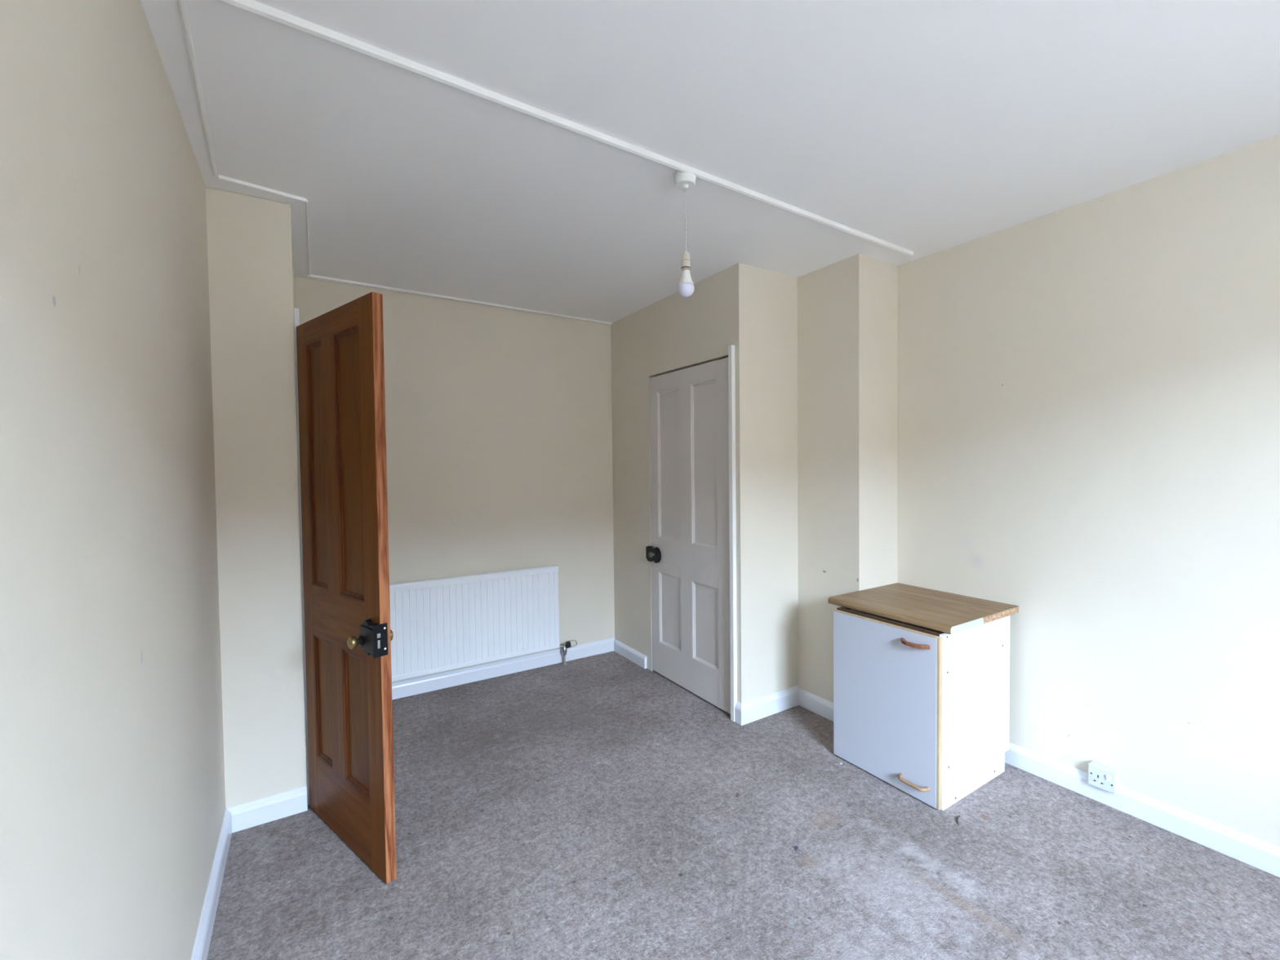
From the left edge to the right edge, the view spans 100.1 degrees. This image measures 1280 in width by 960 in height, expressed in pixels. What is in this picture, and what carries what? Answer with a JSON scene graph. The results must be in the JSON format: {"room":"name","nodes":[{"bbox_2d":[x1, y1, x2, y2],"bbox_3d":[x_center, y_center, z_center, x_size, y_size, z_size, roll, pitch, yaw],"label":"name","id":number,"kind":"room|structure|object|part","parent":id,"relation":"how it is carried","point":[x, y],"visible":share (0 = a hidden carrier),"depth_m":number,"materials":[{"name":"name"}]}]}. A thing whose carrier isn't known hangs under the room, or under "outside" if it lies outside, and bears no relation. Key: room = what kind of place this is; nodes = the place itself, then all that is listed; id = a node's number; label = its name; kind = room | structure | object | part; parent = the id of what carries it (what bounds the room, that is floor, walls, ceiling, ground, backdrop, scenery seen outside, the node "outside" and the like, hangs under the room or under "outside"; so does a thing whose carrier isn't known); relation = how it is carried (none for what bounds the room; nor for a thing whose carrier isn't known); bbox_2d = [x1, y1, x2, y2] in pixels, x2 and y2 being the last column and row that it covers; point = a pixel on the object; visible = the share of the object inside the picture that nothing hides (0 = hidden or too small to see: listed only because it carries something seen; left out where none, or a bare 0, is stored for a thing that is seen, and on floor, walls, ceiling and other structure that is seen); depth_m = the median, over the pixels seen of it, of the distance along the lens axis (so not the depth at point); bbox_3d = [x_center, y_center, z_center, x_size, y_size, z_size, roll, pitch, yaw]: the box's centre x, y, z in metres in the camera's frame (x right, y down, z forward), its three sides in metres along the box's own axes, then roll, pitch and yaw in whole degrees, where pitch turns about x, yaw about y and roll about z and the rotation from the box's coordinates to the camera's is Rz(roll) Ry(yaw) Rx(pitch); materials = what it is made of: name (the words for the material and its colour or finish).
{"room":"empty bedroom","nodes":[
{"label":"empty bedroom","id":0,"kind":"room"},
{"bbox_2d":[0,0,225,959],"bbox_3d":[-0.640,0.161,0.397,0.100,2.431,3.747,-2,2,-32],"label":"wall","id":1,"kind":"structure","parent":0,"point":[113,784],"depth_m":0.89,"materials":[{"name":"beige paint"}]},
{"bbox_2d":[190,808,231,959],"bbox_3d":[-0.576,1.328,0.460,0.019,0.094,3.746,-2,2,-32],"label":"baseboard","id":2,"kind":"structure","parent":1,"relation":"attached to","point":[204,932],"depth_m":1.66,"materials":[{"name":"white paint"}]},
{"bbox_2d":[205,186,307,808],"bbox_3d":[-1.536,0.126,2.077,0.363,2.431,0.053,-2,2,-32],"label":"wall pier","id":3,"kind":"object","parent":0,"point":[250,249],"visible":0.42,"depth_m":2.08,"materials":[{"name":"beige paint"}]},
{"bbox_2d":[226,786,307,832],"bbox_3d":[-1.461,1.294,2.105,0.262,0.094,0.019,-2,2,-32],"label":"baseboard","id":4,"kind":"object","parent":3,"relation":"attached to","point":[256,812],"visible":0.88,"depth_m":2.10,"materials":[{"name":"white paint"}]},
{"bbox_2d":[290,213,295,307],"bbox_3d":[-1.675,0.116,2.547,0.100,2.431,0.890,-2,2,-32],"label":"wall","id":5,"kind":"structure","parent":0,"point":[293,274],"depth_m":2.40,"materials":[{"name":"beige paint"}]},
{"bbox_2d":[293,307,309,804],"bbox_3d":[-1.564,0.316,2.490,0.018,2.030,0.740,-2,2,-32],"label":"door frame","id":6,"kind":"structure","parent":5,"relation":"attached to","point":[296,321],"depth_m":2.17,"materials":[{"name":"white paint"}]},
{"bbox_2d":[296,292,396,884],"bbox_3d":[-1.097,0.363,1.952,0.669,1.939,0.139,1,2,39],"label":"door","id":7,"kind":"structure","parent":5,"relation":"in","point":[348,634],"depth_m":1.90,"materials":[{"name":"brown wood"}]},
{"bbox_3d":[-1.220,-0.054,2.050,0.154,0.937,0.032,1,2,39],"label":"panel moulding","id":8,"kind":"part","parent":7,"relation":"part of","materials":[{"name":"brown wood"}]},
{"bbox_3d":[-1.220,-0.054,2.050,0.154,0.937,0.012,1,2,39],"label":"panel","id":9,"kind":"part","parent":7,"relation":"part of","materials":[{"name":"brown wood"}]},
{"bbox_3d":[-1.210,0.847,2.074,0.154,0.487,0.032,1,2,39],"label":"panel moulding","id":10,"kind":"part","parent":7,"relation":"part of","materials":[{"name":"brown wood"}]},
{"bbox_3d":[-1.210,0.847,2.074,0.154,0.487,0.012,1,2,39],"label":"panel","id":11,"kind":"part","parent":7,"relation":"part of","materials":[{"name":"brown wood"}]},
{"bbox_3d":[-1.108,-0.564,1.941,0.457,0.085,0.033,1,2,39],"label":"rail","id":12,"kind":"part","parent":7,"relation":"part of","materials":[{"name":"brown wood"}]},
{"bbox_3d":[-1.095,0.510,1.970,0.457,0.190,0.033,1,2,39],"label":"rail","id":13,"kind":"part","parent":7,"relation":"part of","materials":[{"name":"brown wood"}]},
{"bbox_3d":[-1.088,1.212,1.989,0.457,0.240,0.033,1,2,39],"label":"rail","id":14,"kind":"part","parent":7,"relation":"part of","materials":[{"name":"brown wood"}]},
{"bbox_3d":[-1.002,-0.052,1.874,0.200,0.937,0.032,1,2,39],"label":"panel moulding","id":15,"kind":"part","parent":7,"relation":"part of","materials":[{"name":"brown wood"}]},
{"bbox_3d":[-1.002,-0.052,1.874,0.200,0.937,0.012,1,2,39],"label":"panel","id":16,"kind":"part","parent":7,"relation":"part of","materials":[{"name":"brown wood"}]},
{"bbox_3d":[-0.946,0.536,1.765,0.042,0.042,0.031,1,2,39],"label":"knob","id":17,"kind":"part","parent":7,"relation":"part of","materials":[{"name":"gold metal"}]},
{"bbox_3d":[-0.992,0.849,1.898,0.200,0.487,0.032,1,2,39],"label":"panel moulding","id":18,"kind":"part","parent":7,"relation":"part of","materials":[{"name":"brown wood"}]},
{"bbox_3d":[-0.992,0.849,1.898,0.200,0.487,0.012,1,2,39],"label":"panel","id":19,"kind":"part","parent":7,"relation":"part of","materials":[{"name":"brown wood"}]},
{"bbox_3d":[-0.868,0.533,1.835,0.048,0.048,0.041,1,2,39],"label":"knob","id":20,"kind":"part","parent":7,"relation":"part of","materials":[{"name":"gold metal"}]},
{"bbox_2d":[294,276,614,683],"bbox_3d":[-0.779,0.075,3.690,2.832,2.431,0.100,-2,2,-32],"label":"wall","id":21,"kind":"structure","parent":0,"point":[499,420],"depth_m":3.52,"materials":[{"name":"beige paint"}]},
{"bbox_2d":[389,564,577,682],"bbox_3d":[-1.020,0.950,3.449,1.312,0.699,0.082,-2,2,-32],"label":"radiator","id":22,"kind":"object","parent":21,"relation":"attached to","point":[441,624],"visible":0.95,"depth_m":3.39,"materials":[{"name":"white metal"}]},
{"bbox_3d":[-1.071,0.625,3.394,1.182,0.044,0.031,-2,2,-32],"label":"rail","id":23,"kind":"part","parent":22,"relation":"part of","materials":[{"name":"white metal"}]},
{"bbox_3d":[-1.065,1.161,3.409,1.182,0.035,0.031,-2,2,-32],"label":"rail","id":24,"kind":"part","parent":22,"relation":"part of","materials":[{"name":"white metal"}]},
{"bbox_2d":[391,637,614,699],"bbox_3d":[-1.018,1.252,3.494,1.965,0.094,0.019,-2,2,-32],"label":"baseboard","id":25,"kind":"structure","parent":21,"relation":"attached to","point":[406,688],"depth_m":3.52,"materials":[{"name":"white paint"}]},
{"bbox_2d":[610,262,798,703],"bbox_3d":[0.391,0.065,3.551,0.539,2.431,1.377,-2,2,-32],"label":"wall","id":26,"kind":"structure","parent":0,"point":[752,309],"depth_m":2.99,"materials":[{"name":"beige paint"}]},
{"bbox_2d":[613,639,646,668],"bbox_3d":[-0.079,1.237,3.829,0.019,0.085,0.444,-2,2,-32],"label":"baseboard","id":27,"kind":"structure","parent":26,"relation":"attached to","point":[635,656],"depth_m":3.79,"materials":[{"name":"white paint"}]},
{"bbox_2d":[648,377,654,671],"bbox_3d":[0.085,0.302,3.583,0.044,1.962,0.006,-2,2,-32],"label":"door stop","id":28,"kind":"object","parent":26,"relation":"attached to","point":[648,377],"visible":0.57,"depth_m":3.57,"materials":[{"name":"grey paint"}]},
{"bbox_2d":[645,357,730,714],"bbox_3d":[0.266,0.306,3.233,0.097,1.946,0.844,-2,2,-32],"label":"door","id":29,"kind":"structure","parent":26,"relation":"in","point":[688,553],"depth_m":3.19,"materials":[{"name":"grey paint"}]},
{"bbox_3d":[0.077,0.486,3.489,0.040,0.034,0.034,-2,2,-32],"label":"knob","id":30,"kind":"part","parent":29,"relation":"part of","materials":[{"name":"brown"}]},
{"bbox_3d":[0.193,-0.096,3.390,0.033,0.957,0.242,-2,2,-32],"label":"panel moulding","id":31,"kind":"part","parent":29,"relation":"part of","materials":[{"name":"grey paint"}]},
{"bbox_3d":[0.193,-0.096,3.390,0.011,0.957,0.242,-2,2,-32],"label":"panel","id":32,"kind":"part","parent":29,"relation":"part of","materials":[{"name":"grey paint"}]},
{"bbox_3d":[0.203,0.832,3.415,0.033,0.475,0.242,-2,2,-32],"label":"panel moulding","id":33,"kind":"part","parent":29,"relation":"part of","materials":[{"name":"grey paint"}]},
{"bbox_3d":[0.203,0.832,3.415,0.011,0.475,0.242,-2,2,-32],"label":"panel","id":34,"kind":"part","parent":29,"relation":"part of","materials":[{"name":"grey paint"}]},
{"bbox_3d":[0.281,-0.620,3.226,0.034,0.096,0.596,-2,2,-32],"label":"rail","id":35,"kind":"part","parent":29,"relation":"part of","materials":[{"name":"grey paint"}]},
{"bbox_3d":[0.293,0.491,3.256,0.034,0.213,0.596,-2,2,-32],"label":"rail","id":36,"kind":"part","parent":29,"relation":"part of","materials":[{"name":"grey paint"}]},
{"bbox_3d":[0.301,1.175,3.274,0.034,0.205,0.596,-2,2,-32],"label":"rail","id":37,"kind":"part","parent":29,"relation":"part of","materials":[{"name":"grey paint"}]},
{"bbox_3d":[0.380,-0.090,3.090,0.033,0.957,0.242,-2,2,-32],"label":"panel moulding","id":38,"kind":"part","parent":29,"relation":"part of","materials":[{"name":"grey paint"}]},
{"bbox_3d":[0.391,0.838,3.115,0.033,0.475,0.242,-2,2,-32],"label":"panel moulding","id":39,"kind":"part","parent":29,"relation":"part of","materials":[{"name":"grey paint"}]},
{"bbox_3d":[0.380,-0.090,3.090,0.011,0.957,0.242,-2,2,-32],"label":"panel","id":40,"kind":"part","parent":29,"relation":"part of","materials":[{"name":"grey paint"}]},
{"bbox_3d":[0.391,0.838,3.115,0.011,0.475,0.242,-2,2,-32],"label":"panel","id":41,"kind":"part","parent":29,"relation":"part of","materials":[{"name":"grey paint"}]},
{"bbox_2d":[728,345,737,721],"bbox_3d":[0.496,0.293,2.863,0.024,2.010,0.028,-2,2,-32],"label":"bead","id":42,"kind":"object","parent":26,"relation":"attached to","point":[731,384],"visible":0.95,"depth_m":2.85,"materials":[{"name":"white paint"}]},
{"bbox_2d":[735,701,741,725],"bbox_3d":[0.530,1.244,2.855,0.019,0.108,0.048,-2,2,-32],"label":"baseboard","id":43,"kind":"structure","parent":26,"relation":"attached to","point":[738,706],"depth_m":2.85,"materials":[{"name":"white paint"}]},
{"bbox_2d":[741,684,799,725],"bbox_3d":[0.724,1.239,2.959,0.456,0.108,0.019,-2,2,-32],"label":"baseboard","id":44,"kind":"structure","parent":26,"relation":"attached to","point":[762,707],"depth_m":2.94,"materials":[{"name":"white paint"}]},
{"bbox_2d":[140,0,1279,322],"bbox_3d":[0.407,-1.138,1.583,3.195,0.080,4.890,-2,2,-32],"label":"ceiling","id":45,"kind":"structure","parent":0,"point":[922,127],"depth_m":1.64,"materials":[{"name":"white paint"}]},
{"bbox_2d":[177,0,217,177],"bbox_3d":[-1.245,-1.073,1.518,0.014,0.010,0.931,-2,2,-34],"label":"batten","id":46,"kind":"object","parent":45,"relation":"attached to","point":[182,6],"visible":1,"depth_m":1.43,"materials":[{"name":"white paint"}]},
{"bbox_2d":[217,174,306,202],"bbox_3d":[-1.402,-1.083,1.998,0.268,0.012,0.018,-2,2,-41],"label":"batten","id":47,"kind":"object","parent":45,"relation":"attached to","point":[220,176],"visible":1,"depth_m":1.99,"materials":[{"name":"white paint"}]},
{"bbox_2d":[305,200,311,275],"bbox_3d":[-1.541,-1.097,2.490,0.010,0.007,0.937,-2,2,-31],"label":"batten","id":48,"kind":"object","parent":45,"relation":"attached to","point":[307,202],"visible":1,"depth_m":2.38,"materials":[{"name":"white paint"}]},
{"bbox_2d":[307,274,612,324],"bbox_3d":[-0.999,-1.125,3.416,1.901,0.012,0.018,-2,2,-34],"label":"batten","id":49,"kind":"object","parent":45,"relation":"attached to","point":[311,275],"visible":1,"depth_m":3.29,"materials":[{"name":"white paint"}]},
{"bbox_2d":[184,0,900,253],"bbox_3d":[0.164,-1.103,1.946,2.806,0.004,0.060,-2,2,-33],"label":"ceiling trim","id":50,"kind":"structure","parent":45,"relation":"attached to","point":[217,6],"depth_m":1.53,"materials":[{"name":"white paint"}]},
{"bbox_2d":[218,0,913,256],"bbox_3d":[0.190,-1.096,1.912,2.801,0.018,0.026,-2,2,-33],"label":"batten","id":51,"kind":"object","parent":45,"relation":"attached to","point":[251,6],"visible":0.91,"depth_m":1.53,"materials":[{"name":"white paint"}]},
{"bbox_2d":[674,170,696,297],"bbox_3d":[0.165,-0.884,1.938,0.080,0.441,0.080,-2,2,-32],"label":"pendant light","id":52,"kind":"object","parent":45,"relation":"hanging from","point":[683,181],"visible":0.98,"depth_m":1.93,"materials":[{"name":"white plastic"}]},
{"bbox_3d":[0.167,-0.732,1.942,0.058,0.052,0.058,-2,2,-32],"label":"light bulb","id":53,"kind":"part","parent":52,"relation":"part of","materials":[{"name":"white plastic"}]},
{"bbox_3d":[0.167,-0.685,1.944,0.060,0.042,0.060,-2,2,-32],"label":"bulb globe","id":54,"kind":"part","parent":52,"relation":"part of","materials":[{"name":"white"}]},
{"bbox_2d":[206,650,1279,959],"bbox_3d":[0.436,1.362,1.650,3.195,0.060,4.890,-2,2,-32],"label":"floor","id":55,"kind":"structure","parent":0,"point":[598,806],"depth_m":1.86,"materials":[{"name":"grey carpet"}]},
{"bbox_2d":[833,606,1009,810],"bbox_3d":[1.268,0.951,2.452,0.600,0.700,0.501,-2,2,-32],"label":"base cabinet","id":56,"kind":"object","parent":55,"relation":"on","point":[925,712],"visible":1,"depth_m":2.26,"materials":[{"name":"white laminate"}]},
{"bbox_3d":[1.166,0.954,2.672,0.541,0.684,0.018,-2,2,-32],"label":"panel","id":57,"kind":"part","parent":56,"relation":"part of","materials":[{"name":"brown wood"}]},
{"bbox_3d":[1.048,0.959,2.325,0.019,0.680,0.484,-2,2,-32],"label":"door","id":58,"kind":"part","parent":56,"relation":"part of","materials":[{"name":"grey laminate"}]},
{"bbox_3d":[1.264,0.624,2.453,0.487,0.044,0.482,-2,2,-32],"label":"rail","id":59,"kind":"part","parent":56,"relation":"part of","materials":[{"name":"brown"}]},
{"bbox_3d":[1.111,1.239,2.188,0.038,0.015,0.128,-2,2,-32],"label":"handle","id":60,"kind":"part","parent":56,"relation":"part of","materials":[{"name":"brown wood"}]},
{"bbox_3d":[1.105,0.664,2.168,0.037,0.016,0.122,-2,2,-32],"label":"handle","id":61,"kind":"part","parent":56,"relation":"part of","materials":[{"name":"brown wood"}]},
{"bbox_3d":[1.480,0.897,2.584,0.006,0.584,0.464,-2,2,-32],"label":"panel","id":62,"kind":"part","parent":56,"relation":"part of","materials":[{"name":"brown wood"}]},
{"bbox_2d":[827,582,1018,634],"bbox_3d":[1.309,0.584,2.506,0.568,0.030,0.584,-2,2,-32],"label":"countertop","id":63,"kind":"structure","parent":56,"relation":"on","point":[949,613],"depth_m":2.42,"materials":[{"name":"brown wood"}]},
{"bbox_3d":[1.421,0.954,2.263,0.541,0.700,0.018,-2,2,-32],"label":"panel","id":64,"kind":"part","parent":56,"relation":"part of","materials":[{"name":"white laminate"}]},
{"bbox_2d":[796,260,842,702],"bbox_3d":[1.022,0.074,2.957,0.100,2.431,0.299,-2,2,-32],"label":"wall","id":65,"kind":"structure","parent":0,"point":[819,291],"depth_m":2.93,"materials":[{"name":"beige paint"}]},
{"bbox_2d":[798,687,833,721],"bbox_3d":[1.016,1.244,2.906,0.019,0.094,0.417,-2,2,-32],"label":"baseboard","id":66,"kind":"structure","parent":65,"relation":"attached to","point":[815,704],"depth_m":2.96,"materials":[{"name":"white paint"}]},
{"bbox_2d":[842,253,897,594],"bbox_3d":[1.224,0.075,2.848,0.327,2.431,0.100,-2,2,-32],"label":"wall pillar","id":67,"kind":"structure","parent":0,"point":[869,284],"depth_m":2.77,"materials":[{"name":"beige paint"}]},
{"bbox_2d":[897,134,1279,846],"bbox_3d":[1.707,0.079,2.479,0.100,2.431,4.790,-2,2,-32],"label":"wall","id":68,"kind":"structure","parent":0,"point":[1088,392],"depth_m":2.09,"materials":[{"name":"beige paint"}]},
{"bbox_2d":[1088,760,1119,794],"bbox_3d":[1.855,1.190,2.147,0.052,0.086,0.086,-2,2,-32],"label":"wall socket","id":69,"kind":"object","parent":68,"relation":"attached to","point":[1100,775],"visible":1,"depth_m":2.13,"materials":[{"name":"white plastic"}]},
{"bbox_2d":[1106,774,1111,782],"bbox_3d":[1.849,1.179,2.115,0.008,0.024,0.015,-2,2,-32],"label":"rocker switch","id":70,"kind":"object","parent":69,"relation":"attached to","point":[1108,776],"depth_m":2.11,"materials":[{"name":"white plastic"}]},
{"bbox_2d":[1004,742,1279,877],"bbox_3d":[2.167,1.264,1.683,0.019,0.094,2.913,-2,2,-32],"label":"baseboard","id":71,"kind":"structure","parent":68,"relation":"attached to","point":[1260,854],"depth_m":2.01,"materials":[{"name":"white paint"}]}
]}

